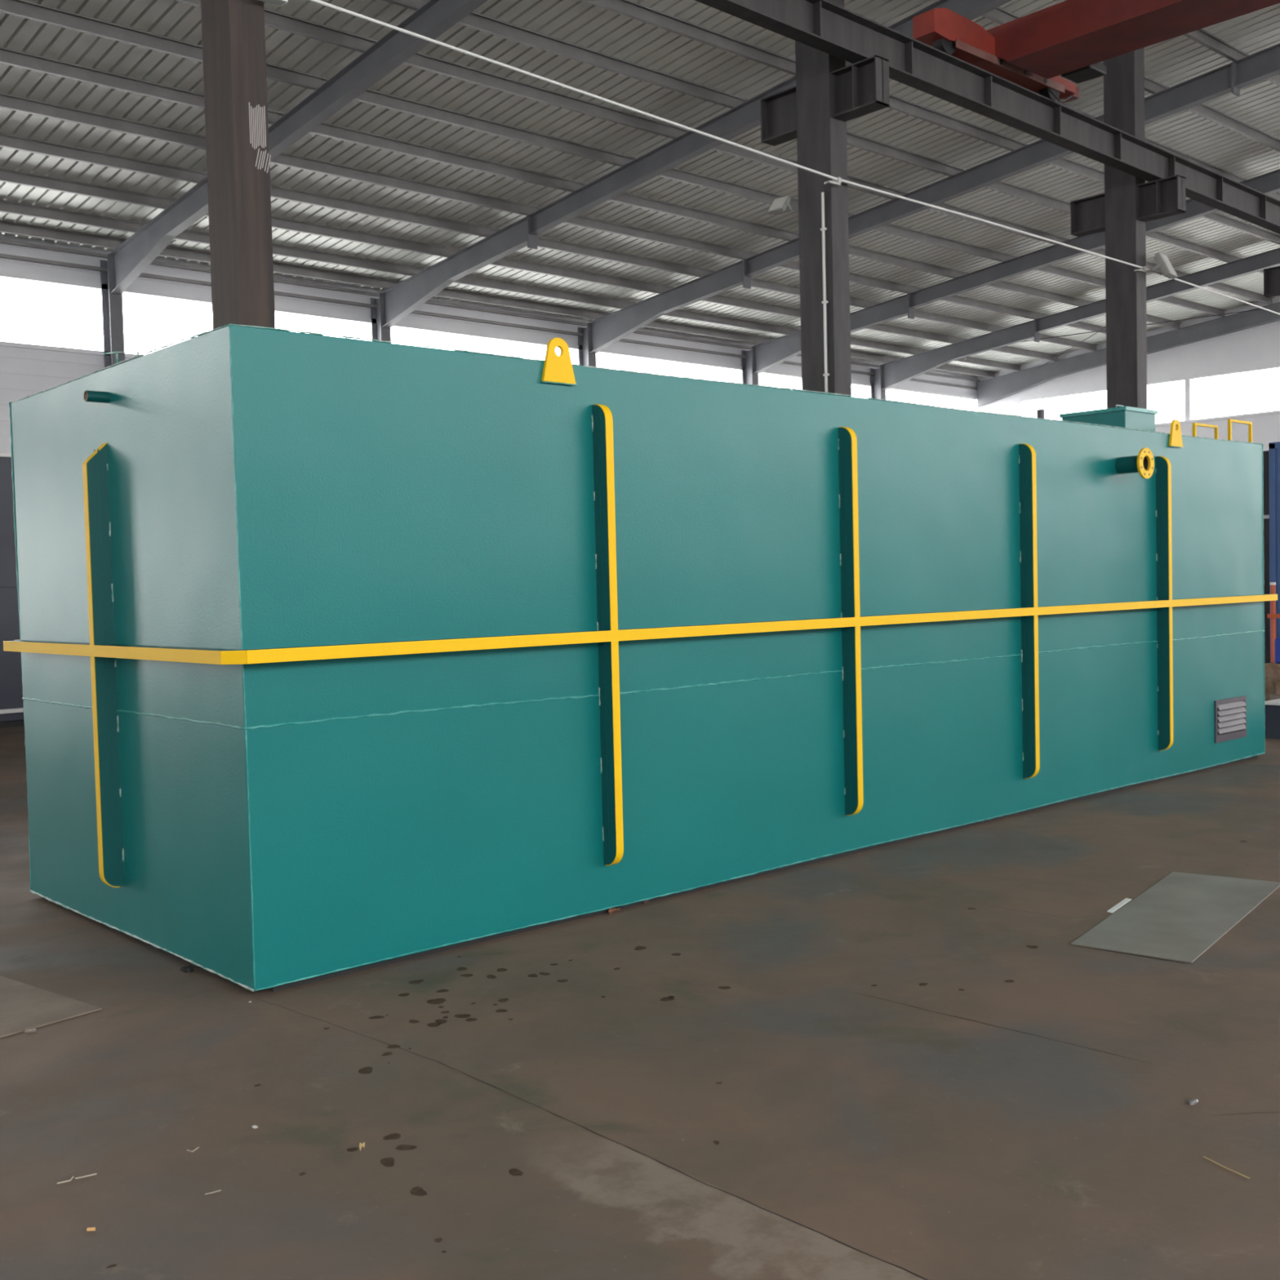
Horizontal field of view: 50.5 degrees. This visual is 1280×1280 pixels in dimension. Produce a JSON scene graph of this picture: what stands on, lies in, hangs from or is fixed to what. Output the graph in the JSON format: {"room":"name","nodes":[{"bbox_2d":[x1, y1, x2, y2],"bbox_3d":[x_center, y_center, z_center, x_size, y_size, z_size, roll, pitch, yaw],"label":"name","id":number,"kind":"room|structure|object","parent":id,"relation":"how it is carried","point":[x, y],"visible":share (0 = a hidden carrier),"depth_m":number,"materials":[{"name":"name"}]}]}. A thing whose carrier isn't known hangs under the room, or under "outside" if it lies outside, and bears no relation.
{"room":"factory workshop","nodes":[
{"label":"factory workshop","id":0,"kind":"room"},
{"bbox_2d":[0,233,977,453],"bbox_3d":[-10.520,-3.483,27.070,60.000,8.541,0.140,-4,3,-42],"label":"wall","id":1,"kind":"structure","parent":0,"point":[24,372],"depth_m":29.52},
{"bbox_2d":[0,341,142,358],"bbox_3d":[-10.568,-5.680,26.972,60.000,0.080,0.200,-4,3,-42],"label":"trim","id":2,"kind":"structure","parent":1,"relation":"attached to","point":[2,343],"depth_m":26.20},
{"bbox_2d":[0,271,977,399],"bbox_3d":[-10.600,-6.989,26.918,60.000,0.100,0.200,-4,3,-42],"label":"trim","id":3,"kind":"structure","parent":1,"relation":"attached to","point":[3,274],"depth_m":31.85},
{"bbox_2d":[0,253,977,389],"bbox_3d":[-10.534,-7.317,26.822,60.000,0.060,0.100,-4,3,-42],"label":"trim","id":4,"kind":"structure","parent":1,"relation":"attached to","point":[2,255],"depth_m":31.78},
{"bbox_2d":[0,239,979,382],"bbox_3d":[-10.541,-7.586,26.811,60.000,0.060,0.100,-4,3,-42],"label":"trim","id":5,"kind":"structure","parent":1,"relation":"attached to","point":[2,241],"depth_m":31.78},
{"bbox_2d":[0,725,1279,1279],"bbox_3d":[2.356,1.204,13.117,60.000,0.301,38.000,-4,3,-42],"label":"floor","id":6,"kind":"structure","parent":0,"point":[903,1060],"depth_m":4.46,"materials":[{"name":"concrete"}]},
{"bbox_2d":[0,452,24,728],"bbox_3d":[-9.314,-0.626,17.933,7.740,3.530,2.360,-4,3,-42],"label":"storage tank","id":7,"kind":"object","parent":6,"relation":"on","point":[11,703],"visible":0.02,"depth_m":17.48,"materials":[{"name":"grey metal"}]},
{"bbox_2d":[0,975,102,1037],"bbox_3d":[-2.982,1.514,5.083,0.843,0.006,1.586,0,3,39],"label":"floor plate","id":8,"kind":"object","parent":6,"relation":"on","point":[23,1006],"visible":1,"depth_m":5.46,"materials":[{"name":"metal"}]},
{"bbox_2d":[100,253,124,367],"bbox_3d":[-10.310,-3.379,26.844,0.400,8.340,0.480,-4,3,-42],"label":"wall post","id":9,"kind":"object","parent":6,"relation":"on","point":[112,304],"visible":0.23,"depth_m":26.64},
{"bbox_2d":[180,964,194,972],"bbox_3d":[-1.989,1.445,5.960,0.052,0.023,0.060,0,3,27],"label":"stone","id":10,"kind":"object","parent":6,"relation":"on","point":[188,968],"visible":1,"depth_m":5.94,"materials":[{"name":"black stone"}]},
{"bbox_2d":[200,0,275,328],"bbox_3d":[-2.720,-3.498,9.170,0.500,9.668,1.460,-4,3,-42],"label":"steel column","id":11,"kind":"structure","parent":6,"relation":"on","point":[233,33],"depth_m":9.06,"materials":[{"name":"grey"}]},
{"bbox_2d":[370,293,391,342],"bbox_3d":[-5.785,-3.659,30.926,0.400,8.340,0.480,-4,3,-42],"label":"wall post","id":12,"kind":"object","parent":6,"relation":"on","point":[378,332],"visible":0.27,"depth_m":30.81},
{"bbox_2d":[577,323,596,366],"bbox_3d":[-1.260,-3.940,35.007,0.400,8.340,0.480,-4,3,-42],"label":"wall post","id":13,"kind":"object","parent":6,"relation":"on","point":[585,358],"visible":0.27,"depth_m":34.88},
{"bbox_2d":[3,323,1277,991],"bbox_3d":[1.050,-0.293,9.608,9.714,3.046,3.024,-4,3,-42],"label":"tank","id":14,"kind":"object","parent":6,"relation":"on","point":[340,655],"visible":1,"depth_m":6.72,"materials":[{"name":"metal"}]},
{"bbox_2d":[1217,708,1242,735],"bbox_3d":[4.973,0.653,11.425,0.500,0.257,0.004,-4,3,-42],"label":"vent","id":15,"kind":"object","parent":14,"relation":"attached to","point":[1229,720],"depth_m":11.39,"materials":[{"name":"grey"}]},
{"bbox_2d":[742,346,758,384],"bbox_3d":[3.265,-4.220,39.088,0.400,8.340,0.480,-4,3,-42],"label":"wall post","id":16,"kind":"object","parent":6,"relation":"on","point":[748,377],"visible":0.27,"depth_m":38.96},
{"bbox_2d":[760,0,889,396],"bbox_3d":[1.821,-3.779,13.307,0.500,9.665,1.460,-4,3,-42],"label":"steel column","id":17,"kind":"structure","parent":6,"relation":"on","point":[828,93],"depth_m":13.19,"materials":[{"name":"grey metal"}]},
{"bbox_2d":[108,0,487,294],"bbox_3d":[-1.094,-8.315,16.287,0.220,3.488,27.600,-4,3,-42],"label":"rafter","id":18,"kind":"object","parent":17,"relation":"on","point":[433,18],"visible":0.74,"depth_m":20.45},
{"bbox_2d":[119,238,392,288],"bbox_3d":[-7.825,-7.822,28.343,6.100,0.200,0.070,-4,3,-42],"label":"purlin","id":19,"kind":"structure","parent":18,"relation":"on","point":[170,251],"depth_m":28.95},
{"bbox_2d":[139,222,417,275],"bbox_3d":[-7.157,-7.906,27.597,6.100,0.200,0.070,-4,3,-42],"label":"purlin","id":20,"kind":"structure","parent":18,"relation":"on","point":[186,235],"depth_m":28.16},
{"bbox_2d":[169,198,453,257],"bbox_3d":[-6.229,-8.022,26.559,6.100,0.200,0.070,-4,3,-42],"label":"purlin","id":21,"kind":"structure","parent":18,"relation":"on","point":[280,223],"depth_m":27.10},
{"bbox_2d":[202,172,491,237],"bbox_3d":[-5.301,-8.138,25.522,6.100,0.200,0.070,-4,3,-42],"label":"purlin","id":22,"kind":"structure","parent":18,"relation":"on","point":[277,192],"depth_m":25.78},
{"bbox_2d":[269,152,533,215],"bbox_3d":[-4.373,-8.255,24.485,6.100,0.200,0.070,-4,3,-42],"label":"purlin","id":23,"kind":"structure","parent":18,"relation":"on","point":[286,159],"depth_m":24.51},
{"bbox_2d":[277,111,577,191],"bbox_3d":[-3.445,-8.371,23.448,6.100,0.200,0.070,-4,3,-42],"label":"purlin","id":24,"kind":"structure","parent":18,"relation":"on","point":[324,129],"depth_m":23.44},
{"bbox_2d":[320,77,626,166],"bbox_3d":[-2.516,-8.487,22.411,6.100,0.200,0.070,-4,3,-42],"label":"purlin","id":25,"kind":"structure","parent":18,"relation":"on","point":[370,96],"depth_m":22.40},
{"bbox_2d":[368,39,679,138],"bbox_3d":[-1.588,-8.603,21.374,6.100,0.200,0.070,-4,3,-42],"label":"purlin","id":26,"kind":"structure","parent":18,"relation":"on","point":[420,60],"depth_m":21.34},
{"bbox_2d":[422,0,738,108],"bbox_3d":[-0.660,-8.720,20.337,6.100,0.200,0.070,-4,3,-42],"label":"purlin","id":27,"kind":"structure","parent":18,"relation":"on","point":[481,22],"depth_m":20.31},
{"bbox_2d":[580,0,795,75],"bbox_3d":[0.268,-8.836,19.300,6.100,0.200,0.070,-4,3,-42],"label":"purlin","id":28,"kind":"structure","parent":18,"relation":"on","point":[628,8],"depth_m":19.80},
{"bbox_2d":[767,195,792,215],"bbox_3d":[1.390,-4.334,13.513,0.205,0.176,0.160,1,3,44],"label":"light","id":29,"kind":"object","parent":17,"relation":"attached to","point":[779,206],"visible":1,"depth_m":13.48,"materials":[{"name":"grey metal"}]},
{"bbox_2d":[870,364,886,400],"bbox_3d":[7.641,-4.491,43.036,0.400,8.340,0.480,-4,3,-42],"label":"wall post","id":30,"kind":"object","parent":6,"relation":"on","point":[877,392],"visible":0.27,"depth_m":42.91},
{"bbox_2d":[881,247,1279,390],"bbox_3d":[16.857,-9.427,32.479,0.220,3.488,27.600,-4,3,-42],"label":"rafter","id":31,"kind":"object","parent":30,"relation":"attached to","point":[895,372],"visible":0.94,"depth_m":38.49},
{"bbox_2d":[889,355,996,377],"bbox_3d":[10.015,-8.928,44.434,5.800,0.200,0.070,-4,3,-42],"label":"roof purlin","id":32,"kind":"structure","parent":31,"relation":"on","point":[946,367],"depth_m":45.14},
{"bbox_2d":[915,348,1022,371],"bbox_3d":[10.683,-9.012,43.688,5.800,0.200,0.070,-4,3,-42],"label":"roof purlin","id":33,"kind":"structure","parent":31,"relation":"on","point":[971,360],"depth_m":44.28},
{"bbox_2d":[954,337,1058,361],"bbox_3d":[11.611,-9.128,42.650,5.800,0.200,0.070,-4,3,-42],"label":"roof purlin","id":34,"kind":"structure","parent":31,"relation":"on","point":[1008,349],"depth_m":43.24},
{"bbox_2d":[994,324,1097,351],"bbox_3d":[12.539,-9.244,41.613,5.800,0.200,0.070,-4,3,-42],"label":"roof purlin","id":35,"kind":"structure","parent":31,"relation":"on","point":[1063,341],"depth_m":42.25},
{"bbox_2d":[1035,312,1106,333],"bbox_3d":[13.467,-9.360,40.576,5.800,0.200,0.070,-4,3,-42],"label":"roof purlin","id":36,"kind":"structure","parent":31,"relation":"on","point":[1080,325],"depth_m":40.39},
{"bbox_2d":[1080,299,1182,328],"bbox_3d":[14.395,-9.476,39.539,5.800,0.200,0.070,-4,3,-42],"label":"roof purlin","id":37,"kind":"structure","parent":31,"relation":"on","point":[1149,318],"depth_m":40.59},
{"bbox_2d":[1156,296,1226,316],"bbox_3d":[15.324,-9.593,38.502,5.800,0.200,0.070,-4,3,-42],"label":"roof purlin","id":38,"kind":"structure","parent":31,"relation":"on","point":[1170,300],"depth_m":39.08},
{"bbox_2d":[1177,271,1274,304],"bbox_3d":[16.252,-9.709,37.465,5.800,0.200,0.070,-4,3,-42],"label":"roof purlin","id":39,"kind":"structure","parent":31,"relation":"on","point":[1221,286],"depth_m":37.90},
{"bbox_2d":[1229,254,1263,273],"bbox_3d":[17.180,-9.825,36.428,5.800,0.200,0.070,-4,3,-42],"label":"roof purlin","id":40,"kind":"structure","parent":31,"relation":"on","point":[1232,258],"depth_m":34.67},
{"bbox_2d":[1106,897,1131,913],"bbox_3d":[2.376,1.316,6.720,0.031,0.004,0.333,0,3,36],"label":"metal strip","id":41,"kind":"object","parent":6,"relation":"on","point":[1126,900],"visible":1,"depth_m":6.71,"materials":[{"name":"white paint"}]},
{"bbox_2d":[1070,47,1186,408],"bbox_3d":[6.246,-4.054,17.365,0.500,9.660,1.460,-4,3,-42],"label":"steel column","id":42,"kind":"structure","parent":6,"relation":"on","point":[1127,202],"depth_m":17.23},
{"bbox_2d":[380,0,1011,328],"bbox_3d":[3.431,-8.595,20.369,0.220,3.488,27.600,-4,3,-42],"label":"rafter","id":43,"kind":"object","parent":42,"relation":"on","point":[402,299],"visible":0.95,"depth_m":25.08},
{"bbox_2d":[887,94,1017,151],"bbox_3d":[4.793,-9.116,23.381,6.100,0.200,0.070,-4,3,-42],"label":"purlin","id":44,"kind":"structure","parent":43,"relation":"on","point":[896,104],"depth_m":24.04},
{"bbox_2d":[1182,28,1239,62],"bbox_3d":[7.578,-9.465,20.270,6.100,0.200,0.070,-4,3,-42],"label":"purlin","id":45,"kind":"structure","parent":43,"relation":"on","point":[1202,37],"depth_m":21.76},
{"bbox_2d":[308,0,1279,315],"bbox_3d":[4.002,-4.631,15.002,18.703,0.365,0.127,-4,3,-43],"label":"power cable","id":46,"kind":"object","parent":42,"relation":"attached to","point":[835,182],"visible":0.99,"depth_m":11.95,"materials":[{"name":"white paint"}]},
{"bbox_2d":[258,0,288,6],"bbox_3d":[-2.433,-4.293,8.976,0.180,0.120,0.120,-4,3,-42],"label":"ceiling light","id":47,"kind":"object","parent":46,"relation":"attached to","point":[277,2],"visible":1,"depth_m":9.00,"materials":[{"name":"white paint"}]},
{"bbox_2d":[694,0,1279,234],"bbox_3d":[10.569,-6.201,20.840,34.818,0.400,0.220,-4,3,-43],"label":"beam","id":48,"kind":"structure","parent":42,"relation":"on","point":[826,26],"depth_m":14.20,"materials":[{"name":"metal"}]},
{"bbox_2d":[912,0,1279,102],"bbox_3d":[10.003,-6.040,7.653,2.780,0.572,18.646,-4,3,-42],"label":"crane","id":49,"kind":"object","parent":48,"relation":"on","point":[1070,39],"visible":0.83,"depth_m":13.63,"materials":[{"name":"red paint"}]},
{"bbox_2d":[1151,252,1177,279],"bbox_3d":[6.676,-4.760,17.254,0.230,0.311,0.330,1,3,39],"label":"light","id":50,"kind":"object","parent":42,"relation":"attached to","point":[1163,263],"visible":1,"depth_m":17.16,"materials":[{"name":"grey metal"}]},
{"bbox_2d":[1071,871,1279,963],"bbox_3d":[2.628,1.315,6.577,0.554,0.005,1.753,0,3,37],"label":"steel plate","id":51,"kind":"object","parent":6,"relation":"on","point":[1182,915],"visible":1,"depth_m":6.46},
{"bbox_2d":[1262,450,1270,663],"bbox_3d":[10.869,-1.419,23.653,1.030,3.650,0.900,-4,3,-42],"label":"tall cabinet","id":52,"kind":"object","parent":6,"relation":"on","point":[1266,478],"visible":0.02,"depth_m":23.12,"materials":[{"name":"metal"}]},
{"bbox_2d":[1263,266,1279,297],"bbox_3d":[10.754,-4.334,21.660,0.500,9.644,1.460,-4,3,-42],"label":"steel column","id":53,"kind":"structure","parent":6,"relation":"on","point":[1271,275],"depth_m":22.06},
{"bbox_2d":[587,43,1279,353],"bbox_3d":[7.956,-8.876,24.450,0.220,3.488,27.600,-4,3,-42],"label":"rafter","id":54,"kind":"object","parent":53,"relation":"on","point":[1261,65],"visible":0.91,"depth_m":26.78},
{"bbox_2d":[391,280,599,319],"bbox_3d":[-3.300,-8.103,32.424,6.100,0.200,0.070,-4,3,-42],"label":"purlin","id":55,"kind":"structure","parent":54,"relation":"on","point":[446,292],"depth_m":32.70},
{"bbox_2d":[415,266,626,309],"bbox_3d":[-2.632,-8.186,31.678,6.100,0.200,0.070,-4,3,-42],"label":"purlin","id":56,"kind":"structure","parent":54,"relation":"on","point":[466,280],"depth_m":31.90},
{"bbox_2d":[451,248,663,293],"bbox_3d":[-1.704,-8.303,30.641,6.100,0.200,0.070,-4,3,-42],"label":"purlin","id":57,"kind":"structure","parent":54,"relation":"on","point":[505,262],"depth_m":30.85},
{"bbox_2d":[489,227,704,277],"bbox_3d":[-0.776,-8.419,29.604,6.100,0.200,0.070,-4,3,-42],"label":"purlin","id":58,"kind":"structure","parent":54,"relation":"on","point":[543,242],"depth_m":29.84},
{"bbox_2d":[531,205,747,259],"bbox_3d":[0.152,-8.535,28.567,6.100,0.200,0.070,-4,3,-42],"label":"purlin","id":59,"kind":"structure","parent":54,"relation":"on","point":[578,220],"depth_m":28.71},
{"bbox_2d":[598,311,763,343],"bbox_3d":[1.225,-8.383,36.505,6.100,0.200,0.070,-4,3,-42],"label":"roof purlin","id":60,"kind":"structure","parent":54,"relation":"on","point":[657,324],"depth_m":36.93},
{"bbox_2d":[576,181,794,240],"bbox_3d":[1.080,-8.651,27.529,6.100,0.200,0.070,-4,3,-42],"label":"roof purlin","id":61,"kind":"structure","parent":54,"relation":"on","point":[626,198],"depth_m":27.66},
{"bbox_2d":[624,301,790,334],"bbox_3d":[1.892,-8.467,35.759,6.100,0.200,0.070,-4,3,-42],"label":"roof purlin","id":62,"kind":"structure","parent":54,"relation":"on","point":[679,313],"depth_m":36.12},
{"bbox_2d":[624,155,798,210],"bbox_3d":[2.009,-8.768,26.492,6.100,0.200,0.070,-4,3,-42],"label":"purlin","id":63,"kind":"structure","parent":54,"relation":"on","point":[675,174],"depth_m":26.10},
{"bbox_2d":[662,285,800,317],"bbox_3d":[2.821,-8.583,34.722,6.100,0.200,0.070,-4,3,-42],"label":"roof purlin","id":64,"kind":"structure","parent":54,"relation":"on","point":[717,299],"depth_m":34.75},
{"bbox_2d":[702,268,869,308],"bbox_3d":[3.749,-8.699,33.685,6.100,0.200,0.070,-4,3,-42],"label":"roof purlin","id":65,"kind":"structure","parent":54,"relation":"on","point":[757,283],"depth_m":33.44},
{"bbox_2d":[677,127,897,199],"bbox_3d":[2.937,-8.884,25.455,6.100,0.200,0.070,-4,3,-42],"label":"purlin","id":66,"kind":"structure","parent":54,"relation":"on","point":[725,148],"depth_m":25.09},
{"bbox_2d":[746,250,912,293],"bbox_3d":[4.677,-8.816,32.648,6.100,0.200,0.070,-4,3,-42],"label":"roof purlin","id":67,"kind":"structure","parent":54,"relation":"on","point":[793,265],"depth_m":33.55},
{"bbox_2d":[735,96,955,176],"bbox_3d":[3.865,-9.000,24.418,6.100,0.200,0.070,-4,3,-42],"label":"purlin","id":68,"kind":"structure","parent":54,"relation":"on","point":[853,140],"depth_m":25.24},
{"bbox_2d":[791,231,958,278],"bbox_3d":[5.605,-8.932,31.611,6.100,0.200,0.070,-4,3,-42],"label":"roof purlin","id":69,"kind":"structure","parent":54,"relation":"on","point":[858,251],"depth_m":32.11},
{"bbox_2d":[848,213,1006,262],"bbox_3d":[6.534,-9.048,30.574,6.100,0.200,0.070,-4,3,-42],"label":"roof purlin","id":70,"kind":"structure","parent":54,"relation":"on","point":[891,228],"depth_m":30.88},
{"bbox_2d":[895,190,1058,244],"bbox_3d":[7.462,-9.164,29.537,6.100,0.200,0.070,-4,3,-42],"label":"roof purlin","id":71,"kind":"structure","parent":54,"relation":"on","point":[1011,224],"depth_m":29.78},
{"bbox_2d":[952,165,1070,213],"bbox_3d":[8.390,-9.280,28.500,6.100,0.200,0.070,-4,3,-42],"label":"roof purlin","id":72,"kind":"structure","parent":54,"relation":"on","point":[1001,186],"depth_m":28.23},
{"bbox_2d":[1014,140,1104,183],"bbox_3d":[9.318,-9.397,27.462,6.100,0.200,0.070,-4,3,-42],"label":"purlin","id":73,"kind":"structure","parent":54,"relation":"on","point":[1064,163],"depth_m":26.87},
{"bbox_2d":[981,6,1159,94],"bbox_3d":[6.650,-9.349,21.307,6.100,0.200,0.070,-4,3,-42],"label":"purlin","id":74,"kind":"structure","parent":54,"relation":"on","point":[998,15],"depth_m":20.28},
{"bbox_2d":[1085,112,1237,180],"bbox_3d":[10.246,-9.513,26.425,6.100,0.200,0.070,-4,3,-42],"label":"purlin","id":75,"kind":"structure","parent":54,"relation":"on","point":[1229,175],"depth_m":27.23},
{"bbox_2d":[1155,82,1279,151],"bbox_3d":[11.175,-9.629,25.388,6.100,0.200,0.070,-4,3,-42],"label":"purlin","id":76,"kind":"structure","parent":54,"relation":"on","point":[1209,113],"depth_m":25.32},
{"bbox_2d":[1264,698,1279,738],"bbox_3d":[7.355,0.762,12.894,1.480,0.355,2.220,-4,3,-42],"label":"platform","id":77,"kind":"object","parent":6,"relation":"on","point":[1272,708],"visible":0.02,"depth_m":13.16,"materials":[{"name":"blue metal"}]},
{"bbox_2d":[1263,662,1279,701],"bbox_3d":[7.883,0.535,15.536,1.100,0.565,1.000,-4,3,-42],"label":"crate","id":78,"kind":"object","parent":77,"relation":"on","point":[1272,670],"visible":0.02,"depth_m":15.47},
{"bbox_2d":[1274,637,1279,663],"bbox_3d":[7.642,0.091,15.512,0.650,0.335,0.500,-4,3,-42],"label":"canister","id":79,"kind":"object","parent":78,"relation":"on","point":[1277,642],"visible":1,"depth_m":15.45,"materials":[{"name":"blue paint"}]},
{"bbox_2d":[1270,582,1275,662],"bbox_3d":[9.227,-0.116,19.756,0.079,1.450,0.079,-4,3,-42],"label":"barrier post","id":80,"kind":"object","parent":6,"relation":"on","point":[1273,584],"visible":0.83,"depth_m":19.73,"materials":[{"name":"metal"}]},
{"bbox_2d":[1268,441,1279,662],"bbox_3d":[13.560,-1.475,22.915,6.020,3.690,3.200,-4,3,-42],"label":"shipping container","id":81,"kind":"object","parent":6,"relation":"on","point":[1273,447],"visible":0.63,"depth_m":22.01,"materials":[{"name":"metal"}]},
{"bbox_3d":[15.178,-4.609,25.853,0.500,9.629,1.460,-4,3,-42],"label":"steel column","id":82,"kind":"structure","parent":6,"relation":"on","visible":0},
{"bbox_2d":[751,168,1279,373],"bbox_3d":[12.481,-9.156,28.531,0.220,3.488,27.600,-4,3,-42],"label":"rafter","id":83,"kind":"object","parent":82,"relation":"on","point":[770,353],"visible":0.61,"depth_m":33.17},
{"bbox_2d":[761,336,891,362],"bbox_3d":[5.675,-8.659,40.520,5.900,0.200,0.070,-4,3,-42],"label":"roof purlin","id":84,"kind":"structure","parent":83,"relation":"on","point":[854,353],"depth_m":41.71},
{"bbox_2d":[788,327,917,355],"bbox_3d":[6.343,-8.743,39.773,5.900,0.200,0.070,-4,3,-42],"label":"roof purlin","id":85,"kind":"structure","parent":83,"relation":"on","point":[854,341],"depth_m":40.53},
{"bbox_2d":[864,323,955,343],"bbox_3d":[7.271,-8.859,38.736,5.900,0.200,0.070,-4,3,-42],"label":"roof purlin","id":86,"kind":"structure","parent":83,"relation":"on","point":[880,327],"depth_m":39.32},
{"bbox_2d":[866,300,995,332],"bbox_3d":[8.200,-8.975,37.699,5.900,0.200,0.070,-4,3,-42],"label":"roof purlin","id":87,"kind":"structure","parent":83,"relation":"on","point":[917,313],"depth_m":38.20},
{"bbox_2d":[910,285,1038,319],"bbox_3d":[9.128,-9.091,36.662,5.900,0.200,0.070,-4,3,-42],"label":"roof purlin","id":88,"kind":"structure","parent":83,"relation":"on","point":[958,300],"depth_m":37.02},
{"bbox_2d":[955,270,1082,306],"bbox_3d":[10.056,-9.207,35.625,5.900,0.200,0.070,-4,3,-42],"label":"roof purlin","id":89,"kind":"structure","parent":83,"relation":"on","point":[1003,285],"depth_m":35.99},
{"bbox_2d":[1004,253,1105,287],"bbox_3d":[10.984,-9.324,34.588,5.900,0.200,0.070,-4,3,-42],"label":"roof purlin","id":90,"kind":"structure","parent":83,"relation":"on","point":[1051,269],"depth_m":34.62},
{"bbox_2d":[1056,235,1179,278],"bbox_3d":[11.912,-9.440,33.551,5.900,0.200,0.070,-4,3,-42],"label":"roof purlin","id":91,"kind":"structure","parent":83,"relation":"on","point":[1149,265],"depth_m":32.97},
{"bbox_2d":[1145,231,1231,262],"bbox_3d":[12.841,-9.556,32.514,5.900,0.200,0.070,-4,3,-42],"label":"roof purlin","id":92,"kind":"structure","parent":83,"relation":"on","point":[1158,236],"depth_m":33.00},
{"bbox_2d":[1200,212,1279,244],"bbox_3d":[13.769,-9.672,31.477,5.900,0.200,0.070,-4,3,-42],"label":"roof purlin","id":93,"kind":"structure","parent":83,"relation":"on","point":[1216,217],"depth_m":31.85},
{"bbox_2d":[1234,175,1279,200],"bbox_3d":[14.697,-9.789,30.440,5.900,0.200,0.070,-4,3,-42],"label":"purlin","id":94,"kind":"structure","parent":83,"relation":"on","point":[1238,179],"depth_m":29.20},
{"bbox_2d":[1235,49,1279,86],"bbox_3d":[12.103,-9.745,24.351,6.100,0.200,0.070,-4,3,-42],"label":"purlin","id":95,"kind":"structure","parent":83,"relation":"on","point":[1239,55],"depth_m":23.09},
{"bbox_2d":[0,0,1279,377],"bbox_3d":[2.111,-8.847,12.703,60.006,2.823,38.201,-4,3,-42],"label":"ceiling","id":96,"kind":"structure","parent":0,"point":[1171,62],"depth_m":24.20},
{"bbox_2d":[977,296,1279,451],"bbox_3d":[24.512,-5.949,32.990,0.120,11.255,38.000,-4,3,-42],"label":"wall","id":97,"kind":"structure","parent":0,"point":[1257,348],"depth_m":41.12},
{"bbox_2d":[975,302,1279,407],"bbox_3d":[20.949,-9.631,36.373,0.200,3.604,27.900,-4,3,-42],"label":"rafter","id":98,"kind":"object","parent":97,"relation":"attached to","point":[993,389],"visible":1,"depth_m":43.34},
{"bbox_2d":[1021,307,1266,342],"bbox_3d":[13.655,-9.185,40.305,9.302,0.759,0.022,-1,2,12],"label":"rod","id":99,"kind":"object","parent":98,"relation":"attached to","point":[1265,308],"visible":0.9,"depth_m":39.90,"materials":[{"name":"metal"}]},
{"bbox_2d":[1155,410,1279,426],"bbox_3d":[25.012,-6.498,32.353,0.180,0.080,36.200,-4,3,-42],"label":"trim","id":100,"kind":"structure","parent":97,"relation":"attached to","point":[1273,411],"depth_m":40.60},
{"bbox_3d":[-5.545,-8.039,12.273,0.220,3.488,27.600,-4,3,-42],"label":"rafter","id":101,"kind":"object","parent":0,"visible":0},
{"bbox_2d":[0,220,120,248],"bbox_3d":[-12.313,-7.544,24.295,6.000,0.200,0.070,-4,3,-42],"label":"purlin","id":102,"kind":"structure","parent":101,"relation":"on","point":[8,227],"depth_m":25.54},
{"bbox_2d":[0,199,141,232],"bbox_3d":[-11.645,-7.628,23.549,6.000,0.200,0.070,-4,3,-42],"label":"purlin","id":103,"kind":"structure","parent":101,"relation":"on","point":[6,206],"depth_m":24.68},
{"bbox_2d":[0,168,171,208],"bbox_3d":[-10.717,-7.744,22.512,6.000,0.200,0.070,-4,3,-42],"label":"purlin","id":104,"kind":"structure","parent":101,"relation":"on","point":[7,175],"depth_m":23.49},
{"bbox_2d":[0,132,204,183],"bbox_3d":[-9.789,-7.860,21.475,6.000,0.200,0.070,-4,3,-42],"label":"purlin","id":105,"kind":"structure","parent":101,"relation":"on","point":[6,140],"depth_m":22.29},
{"bbox_2d":[0,92,206,150],"bbox_3d":[-8.861,-7.976,20.438,6.000,0.200,0.070,-4,3,-42],"label":"purlin","id":106,"kind":"structure","parent":101,"relation":"on","point":[7,101],"depth_m":20.93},
{"bbox_2d":[0,46,279,124],"bbox_3d":[-7.932,-8.093,19.400,6.000,0.200,0.070,-4,3,-42],"label":"purlin","id":107,"kind":"structure","parent":101,"relation":"on","point":[8,56],"depth_m":19.58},
{"bbox_2d":[0,0,323,90],"bbox_3d":[-7.004,-8.209,18.363,6.000,0.200,0.070,-4,3,-42],"label":"purlin","id":108,"kind":"structure","parent":101,"relation":"on","point":[21,8],"depth_m":18.39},
{"bbox_2d":[174,0,371,53],"bbox_3d":[-6.076,-8.325,17.326,6.000,0.200,0.070,-4,3,-42],"label":"purlin","id":109,"kind":"structure","parent":101,"relation":"on","point":[273,19],"depth_m":18.74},
{"bbox_2d":[382,0,422,10],"bbox_3d":[-5.148,-8.441,16.289,6.000,0.200,0.070,-4,3,-42],"label":"roof purlin","id":110,"kind":"structure","parent":101,"relation":"on","point":[415,5],"depth_m":18.15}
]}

